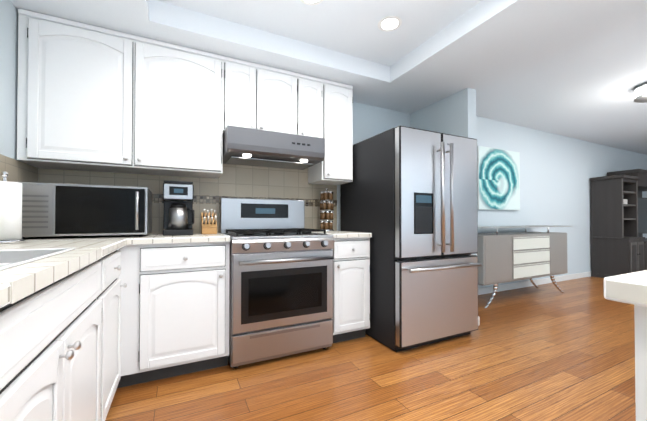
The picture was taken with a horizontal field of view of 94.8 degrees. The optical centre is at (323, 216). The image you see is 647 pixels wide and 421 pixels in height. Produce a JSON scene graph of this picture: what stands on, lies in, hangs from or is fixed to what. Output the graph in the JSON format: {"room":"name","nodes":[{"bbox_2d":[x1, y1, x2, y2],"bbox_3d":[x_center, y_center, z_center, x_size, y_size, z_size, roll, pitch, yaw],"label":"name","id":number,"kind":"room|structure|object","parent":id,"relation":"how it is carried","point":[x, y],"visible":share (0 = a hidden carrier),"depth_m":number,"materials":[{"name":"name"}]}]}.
{"room":"kitchen","nodes":[
{"label":"kitchen","id":0,"kind":"room"},
{"bbox_2d":[0,0,36,167],"bbox_3d":[-0.725,-0.315,-0.711,0.150,2.700,6.200,0,-1,-26],"label":"wall","id":1,"kind":"structure","parent":0,"point":[9,13],"depth_m":1.75,"materials":[{"name":"paint"}]},
{"bbox_2d":[0,154,39,182],"bbox_3d":[-1.093,-0.121,0.220,0.010,0.483,4.198,0,-1,-26],"label":"tile backsplash","id":2,"kind":"structure","parent":1,"relation":"attached to","point":[17,171],"depth_m":1.83,"materials":[{"name":"tile"}]},
{"bbox_2d":[10,0,646,113],"bbox_3d":[0.939,-1.475,0.122,3.560,0.360,6.200,0,-1,-26],"label":"ceiling","id":3,"kind":"structure","parent":0,"point":[426,53],"depth_m":2.17,"materials":[{"name":"paint"}]},
{"bbox_2d":[300,0,322,4],"bbox_3d":[-0.078,-1.421,1.917,0.176,0.002,0.176,0,-1,-26],"label":"recessed light","id":4,"kind":"object","parent":3,"relation":"in","point":[314,2],"visible":1,"depth_m":1.98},
{"bbox_2d":[378,16,401,31],"bbox_3d":[0.488,-1.418,2.195,0.176,0.002,0.176,0,-1,-26],"label":"recessed light","id":5,"kind":"object","parent":3,"relation":"in","point":[391,23],"visible":1,"depth_m":2.19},
{"bbox_2d":[37,102,646,287],"bbox_3d":[2.607,-0.254,4.466,10.700,2.700,0.150,0,-1,-26],"label":"wall","id":6,"kind":"structure","parent":0,"point":[557,172],"depth_m":4.92,"materials":[{"name":"paint"}]},
{"bbox_2d":[17,8,148,173],"bbox_3d":[-1.639,-0.805,2.101,0.663,0.926,0.350,0,-1,-26],"label":"upper cabinet","id":7,"kind":"object","parent":6,"relation":"attached to","point":[93,98],"depth_m":1.94,"materials":[{"name":"white paint"}]},
{"bbox_2d":[40,164,336,233],"bbox_3d":[-0.927,-0.261,2.637,2.380,0.820,0.011,0,-1,-26],"label":"tile backsplash","id":8,"kind":"structure","parent":6,"relation":"attached to","point":[244,181],"depth_m":2.65,"materials":[{"name":"tile"}]},
{"bbox_2d":[145,38,232,177],"bbox_3d":[-1.126,-0.802,2.353,0.720,0.926,0.350,0,-1,-26],"label":"upper cabinet","id":9,"kind":"object","parent":6,"relation":"attached to","point":[189,92],"depth_m":2.22,"materials":[{"name":"white paint"}]},
{"bbox_2d":[233,58,264,129],"bbox_3d":[-0.719,-0.970,2.556,0.318,0.586,0.350,0,-1,-26],"label":"upper cabinet","id":10,"kind":"object","parent":6,"relation":"attached to","point":[248,77],"depth_m":2.42,"materials":[{"name":"white paint"}]},
{"bbox_2d":[223,125,324,169],"bbox_3d":[-0.457,-0.565,2.595,0.803,0.206,0.497,0,-1,-26],"label":"range hood","id":11,"kind":"object","parent":6,"relation":"attached to","point":[252,147],"visible":1,"depth_m":2.40,"materials":[{"name":"silver metal"}]},
{"bbox_2d":[265,66,304,135],"bbox_3d":[-0.464,-0.968,2.681,0.481,0.586,0.350,0,-1,-26],"label":"upper cabinet","id":12,"kind":"object","parent":6,"relation":"attached to","point":[284,90],"depth_m":2.56,"materials":[{"name":"white paint"}]},
{"bbox_2d":[305,75,324,137],"bbox_3d":[-0.217,-0.967,2.803,0.303,0.586,0.350,0,-1,-26],"label":"upper cabinet","id":13,"kind":"object","parent":6,"relation":"attached to","point":[314,87],"depth_m":2.68,"materials":[{"name":"white paint"}]},
{"bbox_2d":[308,80,352,184],"bbox_3d":[0.039,-0.795,2.927,0.392,0.926,0.350,0,-1,-26],"label":"upper cabinet","id":14,"kind":"object","parent":6,"relation":"attached to","point":[336,168],"depth_m":2.79,"materials":[{"name":"white paint"}]},
{"bbox_2d":[477,146,519,209],"bbox_3d":[2.560,-0.535,4.339,0.940,0.880,0.036,0,-1,-26],"label":"picture","id":15,"kind":"object","parent":6,"relation":"attached to","point":[498,179],"visible":0.9,"depth_m":4.30,"materials":[{"name":"paper"}]},
{"bbox_2d":[478,271,590,294],"bbox_3d":[4.242,1.059,5.159,6.836,0.090,0.019,0,-1,-26],"label":"baseboard","id":16,"kind":"structure","parent":6,"relation":"attached to","point":[504,287],"depth_m":4.65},
{"bbox_2d":[105,276,635,420],"bbox_3d":[4.008,1.102,1.601,10.700,0.080,6.500,0,-1,-26],"label":"floor","id":17,"kind":"structure","parent":0,"point":[548,352],"depth_m":1.96,"materials":[{"name":"brown wood"}]},
{"bbox_2d":[0,251,107,420],"bbox_3d":[-1.009,0.607,0.722,0.590,0.891,1.000,0,-1,-26],"label":"base cabinet","id":18,"kind":"object","parent":17,"relation":"on","point":[89,325],"depth_m":0.80,"materials":[{"name":"white paint"}]},
{"bbox_2d":[0,243,123,411],"bbox_3d":[-1.353,0.615,1.421,0.590,0.891,0.560,0,-1,-26],"label":"base cabinet","id":19,"kind":"object","parent":17,"relation":"on","point":[115,250],"depth_m":1.52,"materials":[{"name":"white paint"}]},
{"bbox_2d":[0,171,24,243],"bbox_3d":[-1.565,-0.046,1.459,0.150,0.349,0.150,0,-1,-26],"label":"paper towel holder","id":20,"kind":"object","parent":19,"relation":"on","point":[10,212],"visible":1,"depth_m":1.44,"materials":[{"name":"white paper"}]},
{"bbox_2d":[152,235,229,380],"bbox_3d":[-1.025,0.625,2.220,0.536,0.891,0.632,0,-1,-26],"label":"base cabinet","id":21,"kind":"object","parent":17,"relation":"on","point":[191,273],"depth_m":1.95,"materials":[{"name":"white paint"}]},
{"bbox_2d":[18,182,151,238],"bbox_3d":[-1.544,-0.029,1.982,0.670,0.328,0.459,0,-1,-26],"label":"microwave","id":22,"kind":"object","parent":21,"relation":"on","point":[53,209],"visible":0.9,"depth_m":1.81,"materials":[{"name":"silver metal"}]},
{"bbox_2d":[163,180,194,235],"bbox_3d":[-1.095,-0.058,2.256,0.208,0.392,0.246,0,-1,-26],"label":"coffee maker","id":23,"kind":"object","parent":21,"relation":"on","point":[179,211],"visible":1,"depth_m":2.17,"materials":[{"name":"black plastic"}]},
{"bbox_2d":[201,209,216,233],"bbox_3d":[-0.913,0.040,2.374,0.110,0.198,0.212,0,-1,-26],"label":"knife block","id":24,"kind":"object","parent":21,"relation":"on","point":[208,223],"visible":0.98,"depth_m":2.33,"materials":[{"name":"brown wood"}]},
{"bbox_2d":[220,198,333,368],"bbox_3d":[-0.401,0.455,2.458,0.786,1.235,0.724,0,-1,-26],"label":"range","id":25,"kind":"object","parent":17,"relation":"on","point":[281,285],"visible":0.98,"depth_m":2.20,"materials":[{"name":"silver metal"}]},
{"bbox_2d":[328,231,371,342],"bbox_3d":[0.101,0.631,2.774,0.389,0.891,0.632,0,-1,-26],"label":"base cabinet","id":26,"kind":"object","parent":17,"relation":"on","point":[351,253],"depth_m":2.50,"materials":[{"name":"white paint"}]},
{"bbox_2d":[320,188,333,230],"bbox_3d":[0.032,-0.065,2.924,0.150,0.422,0.150,0,-1,-26],"label":"spice rack","id":27,"kind":"object","parent":26,"relation":"on","point":[326,205],"visible":1,"depth_m":2.88,"materials":[{"name":"silver metal"}]},
{"bbox_2d":[340,125,481,351],"bbox_3d":[0.800,0.190,2.865,0.900,1.775,0.999,0,-1,-26],"label":"fridge","id":28,"kind":"object","parent":17,"relation":"on","point":[408,198],"visible":0.96,"depth_m":2.45,"materials":[{"name":"silver metal"}]},
{"bbox_2d":[477,225,571,308],"bbox_3d":[2.582,0.617,4.031,1.940,0.966,0.470,0,-1,-26],"label":"sideboard","id":29,"kind":"object","parent":17,"relation":"on","point":[508,257],"visible":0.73,"depth_m":3.75,"materials":[{"name":"grey wood"}]},
{"bbox_2d":[590,169,646,277],"bbox_3d":[6.045,0.126,5.741,2.240,1.970,0.549,0,-1,-26],"label":"bookcase cabinet","id":30,"kind":"object","parent":17,"relation":"on","point":[618,222],"visible":0.96,"depth_m":5.33,"materials":[{"name":"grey wood"}]},
{"bbox_2d":[604,270,646,420],"bbox_3d":[1.459,0.573,-0.477,0.725,0.930,2.709,0,-1,-26],"label":"kitchen island","id":31,"kind":"object","parent":17,"relation":"on","point":[629,288],"depth_m":0.57,"materials":[{"name":"white paint"}]},
{"bbox_2d":[410,88,476,254],"bbox_3d":[1.291,-0.268,3.290,0.120,2.700,0.800,0,-1,-26],"label":"wall","id":32,"kind":"structure","parent":0,"point":[454,114],"depth_m":3.08,"materials":[{"name":"paint"}]},
{"bbox_2d":[476,16,646,154],"bbox_3d":[5.605,-1.528,2.418,6.840,0.200,6.200,0,-1,-26],"label":"ceiling","id":33,"kind":"structure","parent":0,"point":[584,91],"depth_m":3.43,"materials":[{"name":"paint"}]},
{"bbox_2d":[633,83,646,102],"bbox_3d":[3.580,-1.350,3.180,0.370,0.132,0.370,0,-1,-26],"label":"drum ceiling light","id":34,"kind":"object","parent":33,"relation":"attached to","point":[640,94],"visible":1,"depth_m":3.22,"materials":[{"name":"silver metal"}]}
]}

